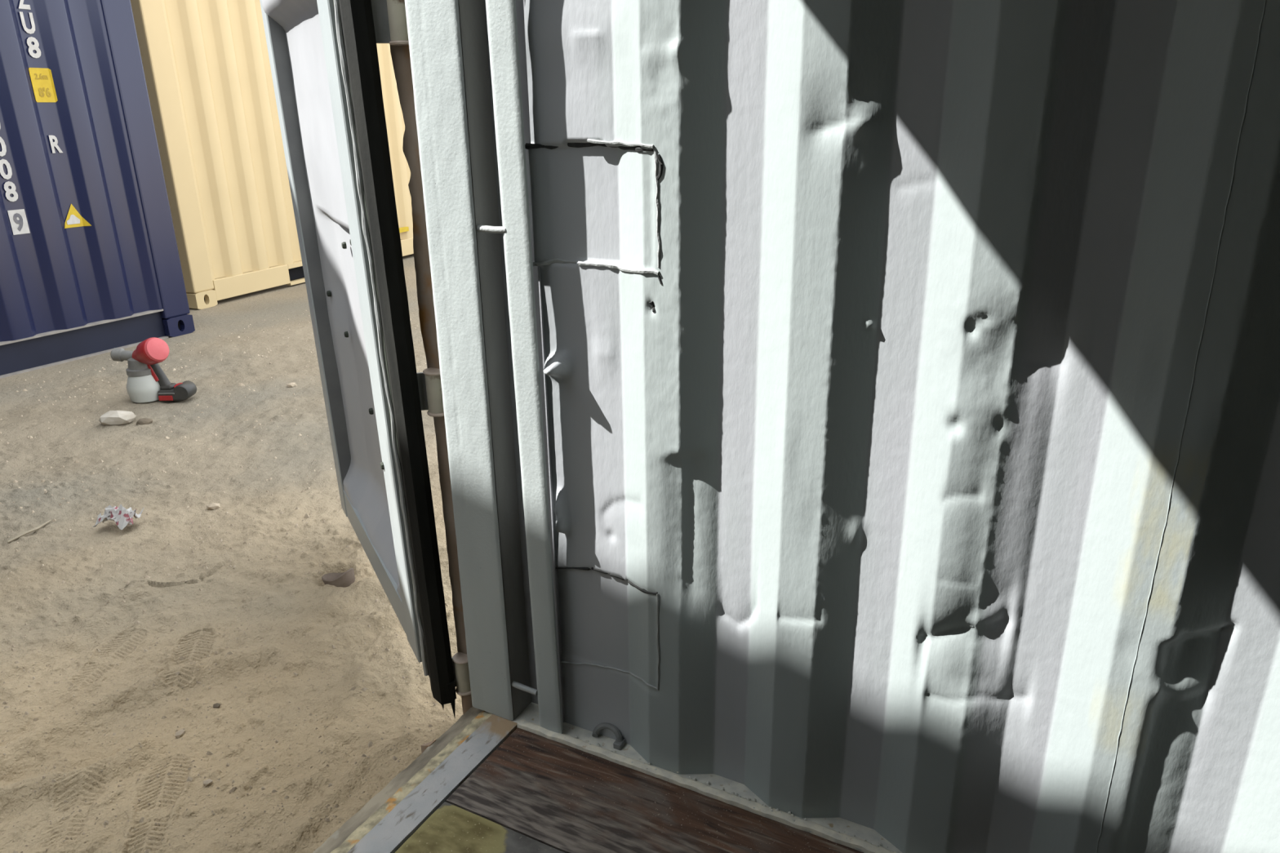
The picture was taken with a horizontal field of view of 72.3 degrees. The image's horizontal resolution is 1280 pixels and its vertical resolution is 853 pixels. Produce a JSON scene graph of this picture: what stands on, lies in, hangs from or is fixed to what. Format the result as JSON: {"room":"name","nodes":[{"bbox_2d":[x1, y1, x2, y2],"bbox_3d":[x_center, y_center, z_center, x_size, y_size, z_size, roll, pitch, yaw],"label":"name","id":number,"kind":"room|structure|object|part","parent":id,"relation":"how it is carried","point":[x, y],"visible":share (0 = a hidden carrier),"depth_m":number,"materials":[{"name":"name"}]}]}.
{"room":"shipping container interior","nodes":[
{"label":"shipping container interior","id":0,"kind":"room"},
{"bbox_2d":[395,727,862,852],"bbox_3d":[1.762,1.518,-0.195,5.868,0.060,2.360,9,22,26],"label":"floor","id":1,"kind":"structure","parent":0,"point":[534,793],"depth_m":1.80,"materials":[{"name":"brown wood"}]},
{"bbox_2d":[524,0,1279,852],"bbox_3d":[2.362,0.010,0.385,5.817,2.410,0.063,9,22,26],"label":"wall","id":2,"kind":"structure","parent":0,"point":[912,367],"depth_m":1.44,"materials":[{"name":"metal"}]},
{"bbox_2d":[259,0,456,719],"bbox_3d":[-0.793,-0.548,2.315,0.125,2.332,1.284,-11,22,-26],"label":"door","id":3,"kind":"structure","parent":2,"relation":"in","point":[323,55],"depth_m":2.16,"materials":[{"name":"paint"}]},
{"bbox_3d":[-0.814,0.396,2.737,0.051,0.103,0.876,-11,22,-26],"label":"rail","id":4,"kind":"part","parent":3,"relation":"part of","materials":[{"name":"metal"}]},
{"bbox_2d":[312,706,517,852],"bbox_3d":[-0.907,1.098,1.194,0.200,0.131,2.380,9,22,26],"label":"door sill","id":5,"kind":"structure","parent":2,"relation":"attached to","point":[396,812],"depth_m":1.89,"materials":[{"name":"metal"}]},
{"bbox_2d":[386,0,564,733],"bbox_3d":[-0.329,-0.396,1.764,0.345,2.480,0.121,9,22,26],"label":"door frame","id":6,"kind":"structure","parent":2,"relation":"attached to","point":[460,66],"depth_m":1.79,"materials":[{"name":"paint"}]},
{"bbox_3d":[-0.288,-0.381,1.691,0.077,0.015,0.013,9,22,26],"label":"lashing rod","id":7,"kind":"part","parent":6,"relation":"part of","materials":[{"name":"paint"}]},
{"bbox_3d":[-0.235,-0.430,1.710,0.134,2.380,0.036,9,22,26],"label":"plate","id":8,"kind":"part","parent":6,"relation":"part of","materials":[{"name":"white paint"}]},
{"bbox_3d":[-0.272,0.611,2.048,0.077,0.016,0.013,9,22,26],"label":"lashing rod","id":9,"kind":"part","parent":6,"relation":"part of","materials":[{"name":"paint"}]},
{"bbox_2d":[509,702,902,852],"bbox_3d":[2.290,1.134,0.839,5.840,0.129,0.107,9,22,26],"label":"bottom rail","id":10,"kind":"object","parent":2,"relation":"attached to","point":[864,839],"depth_m":1.88,"materials":[{"name":"metal"}]},
{"label":"outside","id":11,"kind":"structure","parent":0,"visible":0},
{"bbox_2d":[0,253,462,852],"bbox_3d":[-5.132,-1.512,8.813,76.000,0.115,68.000,9,22,26],"label":"ground","id":12,"kind":"structure","parent":11,"point":[175,490],"depth_m":2.74,"materials":[{"name":"beige sand"}]},
{"bbox_2d":[7,520,51,542],"bbox_3d":[-2.317,0.396,3.333,0.027,0.020,0.182,5,21,16],"label":"stick","id":13,"kind":"object","parent":12,"relation":"on","point":[38,527],"visible":1,"depth_m":3.32,"materials":[{"name":"wood"}]},
{"bbox_2d":[0,0,195,378],"bbox_3d":[-5.755,-1.165,3.966,2.451,2.601,6.062,9,22,26],"label":"shipping container","id":14,"kind":"object","parent":12,"relation":"on","point":[90,262],"visible":1,"depth_m":5.54,"materials":[{"name":"blue metal"}]},
{"bbox_2d":[34,72,48,79],"bbox_3d":[-3.617,-2.116,5.288,0.001,0.035,0.075,9,22,26],"label":"print","id":15,"kind":"object","parent":14,"relation":"attached to","point":[42,77],"depth_m":5.29},
{"bbox_2d":[38,87,51,97],"bbox_3d":[-3.616,-2.032,5.319,0.001,0.055,0.070,9,22,26],"label":"print","id":16,"kind":"object","parent":14,"relation":"attached to","point":[40,88],"depth_m":5.31},
{"bbox_3d":[-4.702,0.132,3.853,0.010,0.194,5.656,9,22,26],"label":"rail","id":17,"kind":"part","parent":14,"relation":"part of","materials":[{"name":"blue metal"}]},
{"bbox_3d":[-3.384,-1.901,5.892,0.160,2.345,0.200,9,22,26],"label":"corner post","id":18,"kind":"part","parent":14,"relation":"part of","materials":[{"name":"blue metal"}]},
{"bbox_2d":[98,410,136,425],"bbox_3d":[-2.691,-0.041,4.511,0.170,0.088,0.103,-5,20,-12],"label":"stone","id":19,"kind":"object","parent":12,"relation":"on","point":[111,417],"visible":0.96,"depth_m":4.47,"materials":[{"name":"beige stone"}]},
{"bbox_2d":[92,504,144,529],"bbox_3d":[-2.001,0.333,3.349,0.145,0.083,0.126,-1,20,0],"label":"crumpled paper","id":20,"kind":"object","parent":12,"relation":"on","point":[122,517],"visible":1,"depth_m":3.32,"materials":[{"name":"white paper"}]},
{"bbox_2d":[136,417,152,425],"bbox_3d":[-2.548,-0.024,4.499,0.060,0.033,0.068,9,22,26],"label":"stone","id":21,"kind":"object","parent":12,"relation":"on","point":[144,420],"visible":1,"depth_m":4.48,"materials":[{"name":"brown stone"}]},
{"bbox_2d":[110,337,196,403],"bbox_3d":[-2.681,-0.318,4.791,0.404,0.364,0.204,2,20,9],"label":"sprayer","id":22,"kind":"object","parent":12,"relation":"on","point":[147,382],"visible":1,"depth_m":4.77,"materials":[{"name":"grey plastic"}]},
{"bbox_2d":[125,357,160,403],"bbox_3d":[-2.738,-0.268,4.830,0.184,0.245,0.184,9,22,26],"label":"container","id":23,"kind":"object","parent":22,"relation":"on","point":[144,380],"depth_m":4.77,"materials":[{"name":"white plastic"}]},
{"bbox_3d":[-2.609,-0.156,4.816,0.075,0.028,0.010,-1,20,0],"label":"battery panel","id":24,"kind":"part","parent":22,"relation":"part of","materials":[{"name":"red plastic"}]},
{"bbox_2d":[174,728,185,738],"bbox_3d":[-1.162,0.777,2.212,0.021,0.017,0.028,-2,20,-2],"label":"pebble","id":25,"kind":"object","parent":12,"relation":"on","point":[179,734],"visible":1,"depth_m":2.21,"materials":[{"name":"beige stone"}]},
{"bbox_2d":[203,778,213,786],"bbox_3d":[-1.000,0.823,2.024,0.019,0.011,0.018,9,22,26],"label":"pebble","id":26,"kind":"object","parent":12,"relation":"on","point":[207,782],"visible":1,"depth_m":2.02,"materials":[{"name":"beige stone"}]},
{"bbox_2d":[206,502,220,510],"bbox_3d":[-1.704,0.320,3.497,0.046,0.031,0.044,9,22,26],"label":"pebble","id":27,"kind":"object","parent":12,"relation":"on","point":[212,506],"visible":1,"depth_m":3.49,"materials":[{"name":"beige stone"}]},
{"bbox_2d":[213,702,220,708],"bbox_3d":[-1.118,0.738,2.311,0.020,0.013,0.017,3,20,12],"label":"pebble","id":28,"kind":"object","parent":12,"relation":"on","point":[216,705],"visible":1,"depth_m":2.31,"materials":[{"name":"stone"}]},
{"bbox_2d":[0,310,457,852],"bbox_3d":[-1.756,0.019,4.328,4.400,0.068,4.465,9,22,26],"label":"grit","id":29,"kind":"object","parent":12,"relation":"on","point":[370,744],"visible":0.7,"depth_m":2.61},
{"bbox_2d":[130,0,413,309],"bbox_3d":[-3.560,-3.274,9.743,2.457,2.601,6.066,7,21,22],"label":"shipping container","id":30,"kind":"object","parent":12,"relation":"on","point":[206,63],"visible":0.3,"depth_m":7.21,"materials":[{"name":"beige metal"}]},
{"bbox_3d":[-3.644,-2.217,6.784,0.160,2.345,0.200,7,21,22],"label":"corner post","id":31,"kind":"part","parent":30,"relation":"part of","materials":[{"name":"beige metal"}]},
{"bbox_3d":[-3.376,-1.259,7.618,0.046,0.170,0.835,7,21,22],"label":"rail","id":32,"kind":"part","parent":30,"relation":"part of","materials":[{"name":"beige metal"}]},
{"bbox_3d":[-2.003,-2.386,10.695,0.046,0.170,3.370,7,21,22],"label":"rail","id":33,"kind":"part","parent":30,"relation":"part of","materials":[{"name":"beige metal"}]},
{"bbox_2d":[286,382,296,386],"bbox_3d":[-2.015,-0.242,5.066,0.038,0.028,0.052,9,22,26],"label":"pebble","id":34,"kind":"object","parent":12,"relation":"on","point":[290,384],"visible":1,"depth_m":5.05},
{"bbox_2d":[321,568,355,587],"bbox_3d":[-1.002,0.528,2.938,0.116,0.122,0.094,9,22,26],"label":"flat stone","id":35,"kind":"object","parent":12,"relation":"on","point":[344,580],"visible":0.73,"depth_m":2.90,"materials":[{"name":"stone"}]}
]}

